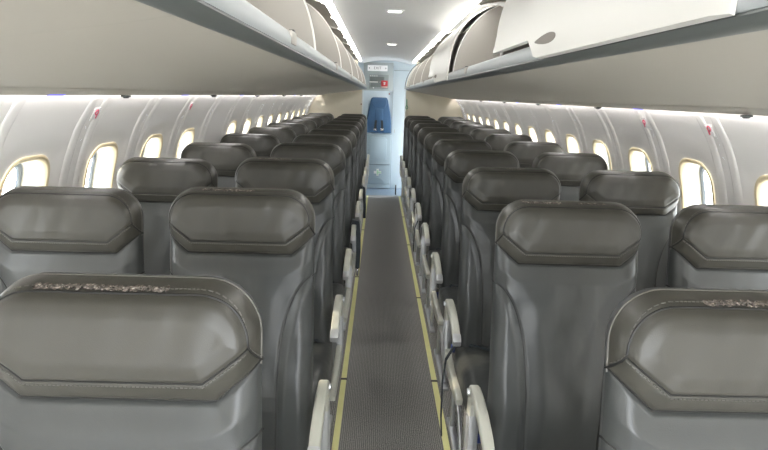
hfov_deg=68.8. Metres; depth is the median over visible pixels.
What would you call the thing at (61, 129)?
wall
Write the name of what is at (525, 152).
passenger seat
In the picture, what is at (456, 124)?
passenger seat
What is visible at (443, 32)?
ceiling light
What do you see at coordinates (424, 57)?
bin
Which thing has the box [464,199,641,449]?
passenger seat
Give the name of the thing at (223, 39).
bin
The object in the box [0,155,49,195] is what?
window
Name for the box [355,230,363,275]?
strip
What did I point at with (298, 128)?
passenger seat
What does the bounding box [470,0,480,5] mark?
ceiling light
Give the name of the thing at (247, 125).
window
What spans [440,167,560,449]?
passenger seat
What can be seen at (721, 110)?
trim
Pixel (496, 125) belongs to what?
window
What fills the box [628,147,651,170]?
window
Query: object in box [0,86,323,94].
trim
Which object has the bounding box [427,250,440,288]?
armrest
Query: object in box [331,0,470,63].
ceiling
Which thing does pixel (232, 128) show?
window
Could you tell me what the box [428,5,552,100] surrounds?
bin
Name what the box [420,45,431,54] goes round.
diffuser
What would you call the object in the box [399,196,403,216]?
strip
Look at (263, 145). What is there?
passenger seat
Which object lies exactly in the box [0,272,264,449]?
passenger seat
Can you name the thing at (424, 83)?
bin
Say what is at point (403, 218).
strip
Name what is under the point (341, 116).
passenger seat
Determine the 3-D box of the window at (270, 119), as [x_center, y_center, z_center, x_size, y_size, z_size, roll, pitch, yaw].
[-1.254,-0.952,5.869,0.178,0.412,0.262,2,13,-1]
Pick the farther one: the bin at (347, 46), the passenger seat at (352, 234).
the bin at (347, 46)
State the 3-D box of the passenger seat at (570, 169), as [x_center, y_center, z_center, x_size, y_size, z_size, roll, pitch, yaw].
[1.023,0.277,3.090,0.519,1.294,0.680,2,13,-1]
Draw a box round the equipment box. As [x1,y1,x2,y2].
[381,80,387,87]
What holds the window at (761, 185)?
in the wall at (734, 158)
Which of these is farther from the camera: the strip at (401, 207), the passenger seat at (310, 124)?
the strip at (401, 207)
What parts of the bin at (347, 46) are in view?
bin door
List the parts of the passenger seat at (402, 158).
backrest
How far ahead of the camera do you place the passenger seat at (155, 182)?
2.37 m
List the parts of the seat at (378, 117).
kick plate, panel, backrest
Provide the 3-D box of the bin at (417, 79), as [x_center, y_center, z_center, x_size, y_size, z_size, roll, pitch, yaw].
[0.734,-1.742,6.463,0.759,0.550,1.330,2,13,-1]
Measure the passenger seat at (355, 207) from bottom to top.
1.306 m
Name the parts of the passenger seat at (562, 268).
armrest, backrest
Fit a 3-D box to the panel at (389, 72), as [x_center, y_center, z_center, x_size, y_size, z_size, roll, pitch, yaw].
[-0.095,-2.505,9.467,0.500,0.460,0.024,2,13,-1]
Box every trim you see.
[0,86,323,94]
[401,89,405,195]
[450,98,767,115]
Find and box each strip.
[331,380,345,449]
[341,277,358,377]
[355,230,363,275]
[362,195,367,229]
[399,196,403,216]
[402,217,409,244]
[407,245,419,296]
[417,298,436,379]
[432,382,450,449]
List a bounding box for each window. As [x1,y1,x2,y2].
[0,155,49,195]
[83,142,117,187]
[140,134,162,157]
[176,128,194,157]
[226,121,236,133]
[242,118,251,132]
[256,116,262,126]
[267,114,272,124]
[276,113,281,122]
[494,119,498,128]
[503,121,509,130]
[514,123,521,133]
[528,126,537,141]
[545,130,555,142]
[566,134,579,152]
[592,140,611,169]
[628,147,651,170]
[679,158,714,208]
[754,175,767,205]
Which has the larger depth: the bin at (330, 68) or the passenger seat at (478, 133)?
the passenger seat at (478, 133)
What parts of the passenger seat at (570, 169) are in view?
backrest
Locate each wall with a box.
[0,95,316,187]
[308,60,463,195]
[358,59,415,187]
[455,99,767,212]
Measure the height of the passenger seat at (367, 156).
1.306 m
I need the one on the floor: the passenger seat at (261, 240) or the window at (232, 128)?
the passenger seat at (261, 240)
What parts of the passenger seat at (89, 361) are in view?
backrest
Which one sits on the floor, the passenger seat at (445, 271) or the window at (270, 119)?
the passenger seat at (445, 271)
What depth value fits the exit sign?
9.40 m
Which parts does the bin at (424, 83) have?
rail, rail trim, bin door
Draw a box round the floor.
[330,188,481,449]
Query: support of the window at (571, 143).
in the wall at (734, 158)
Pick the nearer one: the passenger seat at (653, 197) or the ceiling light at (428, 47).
the passenger seat at (653, 197)
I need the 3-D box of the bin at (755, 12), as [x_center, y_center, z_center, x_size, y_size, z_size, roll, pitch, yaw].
[0.776,-0.238,-0.037,0.759,0.550,1.285,2,13,-1]
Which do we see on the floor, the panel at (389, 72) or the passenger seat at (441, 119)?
the passenger seat at (441, 119)
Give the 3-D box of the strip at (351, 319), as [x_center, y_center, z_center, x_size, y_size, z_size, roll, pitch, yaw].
[-0.237,0.675,4.127,0.031,0.003,1.840,2,13,-1]
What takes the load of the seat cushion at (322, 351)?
on the passenger seat at (314, 179)
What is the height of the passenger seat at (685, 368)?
1.306 m
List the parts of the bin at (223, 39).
rail trim, rail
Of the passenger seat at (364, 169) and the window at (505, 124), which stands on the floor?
the passenger seat at (364, 169)
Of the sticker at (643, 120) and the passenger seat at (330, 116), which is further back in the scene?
the passenger seat at (330, 116)
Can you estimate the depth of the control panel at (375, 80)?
9.45 m
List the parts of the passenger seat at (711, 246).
backrest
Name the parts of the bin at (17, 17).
rail trim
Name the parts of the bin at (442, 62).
rail, rail trim, bin door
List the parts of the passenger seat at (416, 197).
armrest, foot rail, leg, backrest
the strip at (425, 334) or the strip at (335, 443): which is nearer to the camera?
the strip at (335, 443)
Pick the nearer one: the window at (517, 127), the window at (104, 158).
the window at (104, 158)
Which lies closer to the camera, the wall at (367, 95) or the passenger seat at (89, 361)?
the passenger seat at (89, 361)
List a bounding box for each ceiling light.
[323,0,343,28]
[341,22,351,43]
[350,40,356,52]
[420,41,432,54]
[430,26,447,45]
[444,0,473,31]
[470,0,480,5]
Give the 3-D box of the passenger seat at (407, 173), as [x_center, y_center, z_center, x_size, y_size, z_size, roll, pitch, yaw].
[0.498,-0.625,6.946,0.489,1.306,0.720,2,13,-1]
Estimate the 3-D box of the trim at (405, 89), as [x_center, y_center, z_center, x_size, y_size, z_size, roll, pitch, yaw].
[0.311,-1.302,8.980,0.010,1.700,0.040,2,13,-1]
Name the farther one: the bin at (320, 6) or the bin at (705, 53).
the bin at (320, 6)
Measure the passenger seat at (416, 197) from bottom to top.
1.306 m
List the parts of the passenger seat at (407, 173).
backrest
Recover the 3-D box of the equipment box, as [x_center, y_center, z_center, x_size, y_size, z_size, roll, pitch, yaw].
[0.007,-2.369,9.439,0.110,0.120,0.030,2,13,-1]
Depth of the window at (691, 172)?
2.48 m
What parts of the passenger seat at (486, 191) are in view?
armrest, leg, foot rail, leg, backrest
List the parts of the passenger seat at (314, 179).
backrest, armrest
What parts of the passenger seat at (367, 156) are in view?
backrest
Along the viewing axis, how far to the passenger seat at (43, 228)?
1.61 m
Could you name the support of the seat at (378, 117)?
attached to the wall at (367, 95)
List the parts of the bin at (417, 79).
bin door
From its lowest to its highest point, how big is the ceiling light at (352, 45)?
0.054 m
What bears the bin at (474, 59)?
attached to the ceiling at (477, 8)
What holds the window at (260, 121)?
in the wall at (61, 129)
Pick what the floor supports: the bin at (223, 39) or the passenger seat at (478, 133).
the passenger seat at (478, 133)
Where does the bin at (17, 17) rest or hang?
attached to the ceiling at (477, 8)
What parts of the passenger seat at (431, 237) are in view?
armrest, leg, foot rail, leg, backrest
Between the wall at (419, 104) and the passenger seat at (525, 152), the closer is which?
the passenger seat at (525, 152)
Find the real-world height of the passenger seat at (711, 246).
1.294 m
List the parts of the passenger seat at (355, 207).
backrest, armrest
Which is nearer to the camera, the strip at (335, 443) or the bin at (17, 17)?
the bin at (17, 17)
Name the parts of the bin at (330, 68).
rail trim, rail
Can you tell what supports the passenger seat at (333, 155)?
on the floor
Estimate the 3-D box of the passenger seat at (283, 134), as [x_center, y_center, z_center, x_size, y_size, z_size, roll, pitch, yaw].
[-0.937,-0.130,4.597,0.519,1.294,0.680,2,13,-1]
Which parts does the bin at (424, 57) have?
bin door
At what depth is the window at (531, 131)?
4.97 m
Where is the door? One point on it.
(399, 76)
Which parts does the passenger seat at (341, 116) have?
backrest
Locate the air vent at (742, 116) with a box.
[740,115,752,118]
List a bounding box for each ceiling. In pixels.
[321,0,504,39]
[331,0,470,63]
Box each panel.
[363,62,393,90]
[369,74,388,88]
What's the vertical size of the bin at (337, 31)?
0.550 m
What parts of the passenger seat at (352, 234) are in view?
backrest, armrest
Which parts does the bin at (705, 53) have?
bin door, rail, rail trim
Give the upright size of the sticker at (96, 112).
0.043 m
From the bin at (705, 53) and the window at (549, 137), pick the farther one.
the window at (549, 137)
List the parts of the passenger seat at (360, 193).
backrest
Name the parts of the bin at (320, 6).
bin door, rail trim, rail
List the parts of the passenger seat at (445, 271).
armrest, leg, foot rail, leg, backrest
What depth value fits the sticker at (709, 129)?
2.06 m
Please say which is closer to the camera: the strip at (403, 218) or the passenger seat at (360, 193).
the passenger seat at (360, 193)
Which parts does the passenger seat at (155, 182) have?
backrest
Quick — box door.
[390,67,411,188]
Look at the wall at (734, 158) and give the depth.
2.50 m
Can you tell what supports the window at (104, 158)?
in the wall at (61, 129)
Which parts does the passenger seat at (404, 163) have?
backrest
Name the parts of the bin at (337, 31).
bin door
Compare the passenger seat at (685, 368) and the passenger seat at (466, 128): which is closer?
the passenger seat at (685, 368)
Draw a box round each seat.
[0,186,144,293]
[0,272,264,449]
[116,157,217,274]
[168,187,331,449]
[180,142,256,186]
[220,133,279,156]
[235,157,344,428]
[247,127,296,142]
[266,122,308,135]
[270,142,352,370]
[280,119,316,130]
[292,116,323,127]
[293,134,360,329]
[300,114,329,123]
[308,129,361,281]
[309,113,333,120]
[317,124,365,223]
[326,120,365,188]
[333,118,367,193]
[337,115,368,183]
[342,114,369,175]
[367,97,390,187]
[399,116,429,203]
[401,118,434,214]
[403,120,441,227]
[406,123,449,243]
[410,127,459,265]
[413,132,473,293]
[420,139,491,332]
[429,150,518,390]
[438,116,462,123]
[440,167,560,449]
[443,119,471,125]
[450,121,481,129]
[459,124,494,133]
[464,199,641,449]
[470,128,510,140]
[484,134,532,150]
[503,141,562,167]
[532,152,607,200]
[579,170,679,291]
[598,287,767,449]
[665,204,767,289]
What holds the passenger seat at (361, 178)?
on the floor
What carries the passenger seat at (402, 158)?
on the floor
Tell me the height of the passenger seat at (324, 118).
1.294 m
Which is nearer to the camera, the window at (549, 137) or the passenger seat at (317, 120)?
the window at (549, 137)
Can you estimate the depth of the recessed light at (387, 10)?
3.73 m
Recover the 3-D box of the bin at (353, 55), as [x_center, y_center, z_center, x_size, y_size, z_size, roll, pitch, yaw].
[-0.625,-2.078,7.742,0.759,0.550,1.330,2,13,-1]
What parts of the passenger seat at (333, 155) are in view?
leg, backrest, armrest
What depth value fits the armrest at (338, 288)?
3.11 m
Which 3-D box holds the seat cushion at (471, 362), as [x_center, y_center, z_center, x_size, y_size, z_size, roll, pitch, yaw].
[0.534,0.644,2.277,0.448,0.169,0.490,2,13,-1]
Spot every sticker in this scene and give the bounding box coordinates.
[90,108,100,119]
[641,118,648,127]
[704,124,714,135]
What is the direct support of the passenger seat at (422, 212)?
on the floor
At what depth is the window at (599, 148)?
3.47 m
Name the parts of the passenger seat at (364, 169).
backrest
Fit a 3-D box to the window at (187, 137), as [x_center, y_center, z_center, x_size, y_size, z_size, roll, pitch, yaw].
[-1.238,-0.372,3.360,0.178,0.412,0.262,2,13,-1]
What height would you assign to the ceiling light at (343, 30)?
0.054 m
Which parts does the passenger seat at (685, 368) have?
backrest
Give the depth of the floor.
3.54 m
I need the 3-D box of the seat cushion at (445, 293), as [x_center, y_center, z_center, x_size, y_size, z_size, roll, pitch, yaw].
[0.539,0.467,3.044,0.448,0.169,0.490,2,13,-1]
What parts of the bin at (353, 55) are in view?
bin door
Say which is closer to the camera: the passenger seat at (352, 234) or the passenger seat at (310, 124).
the passenger seat at (352, 234)
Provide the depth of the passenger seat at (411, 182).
6.24 m
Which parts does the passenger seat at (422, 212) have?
armrest, leg, foot rail, leg, backrest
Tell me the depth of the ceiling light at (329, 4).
3.65 m
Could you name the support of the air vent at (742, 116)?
attached to the wall at (734, 158)
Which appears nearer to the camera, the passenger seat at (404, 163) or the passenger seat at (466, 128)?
the passenger seat at (466, 128)
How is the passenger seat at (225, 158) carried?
on the floor
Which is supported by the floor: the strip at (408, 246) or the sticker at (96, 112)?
the strip at (408, 246)
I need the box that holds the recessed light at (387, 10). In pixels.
[386,9,404,12]
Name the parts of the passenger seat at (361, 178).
backrest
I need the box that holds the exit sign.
[368,65,387,70]
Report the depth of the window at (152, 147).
2.94 m
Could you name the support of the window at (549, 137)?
in the wall at (734, 158)
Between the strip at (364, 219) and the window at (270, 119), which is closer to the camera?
the window at (270, 119)
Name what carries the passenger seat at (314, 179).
on the floor
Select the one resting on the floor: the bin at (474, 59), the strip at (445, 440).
the strip at (445, 440)
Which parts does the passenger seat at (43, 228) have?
backrest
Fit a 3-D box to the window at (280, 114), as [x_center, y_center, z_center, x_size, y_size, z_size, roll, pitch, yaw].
[-1.258,-1.069,6.370,0.178,0.412,0.262,2,13,-1]
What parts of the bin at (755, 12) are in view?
rail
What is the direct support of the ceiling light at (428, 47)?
attached to the ceiling at (368, 24)
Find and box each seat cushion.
[313,342,332,407]
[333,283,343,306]
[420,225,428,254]
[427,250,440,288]
[438,287,457,339]
[454,345,489,430]
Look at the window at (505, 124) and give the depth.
5.96 m
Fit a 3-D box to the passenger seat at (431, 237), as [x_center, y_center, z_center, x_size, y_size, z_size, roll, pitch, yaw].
[0.518,0.085,3.881,0.489,1.306,0.720,2,13,-1]
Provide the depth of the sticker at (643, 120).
2.56 m
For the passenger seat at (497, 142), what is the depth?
4.68 m
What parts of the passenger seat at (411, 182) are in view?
armrest, backrest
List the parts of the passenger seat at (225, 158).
backrest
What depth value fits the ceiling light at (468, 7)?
3.65 m
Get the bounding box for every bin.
[0,0,204,36]
[0,0,321,89]
[136,0,345,91]
[237,0,354,92]
[278,26,360,92]
[305,42,364,93]
[315,52,366,93]
[406,60,448,97]
[407,54,457,97]
[411,45,478,98]
[418,29,506,99]
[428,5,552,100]
[448,0,675,105]
[493,0,767,108]
[739,0,767,28]
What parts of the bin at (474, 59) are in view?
rail, rail trim, bin door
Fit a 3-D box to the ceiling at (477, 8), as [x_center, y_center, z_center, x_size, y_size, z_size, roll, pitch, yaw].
[0.076,-1.238,3.985,2.200,0.710,11.378,2,13,-1]
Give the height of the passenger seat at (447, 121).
1.294 m
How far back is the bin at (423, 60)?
8.64 m

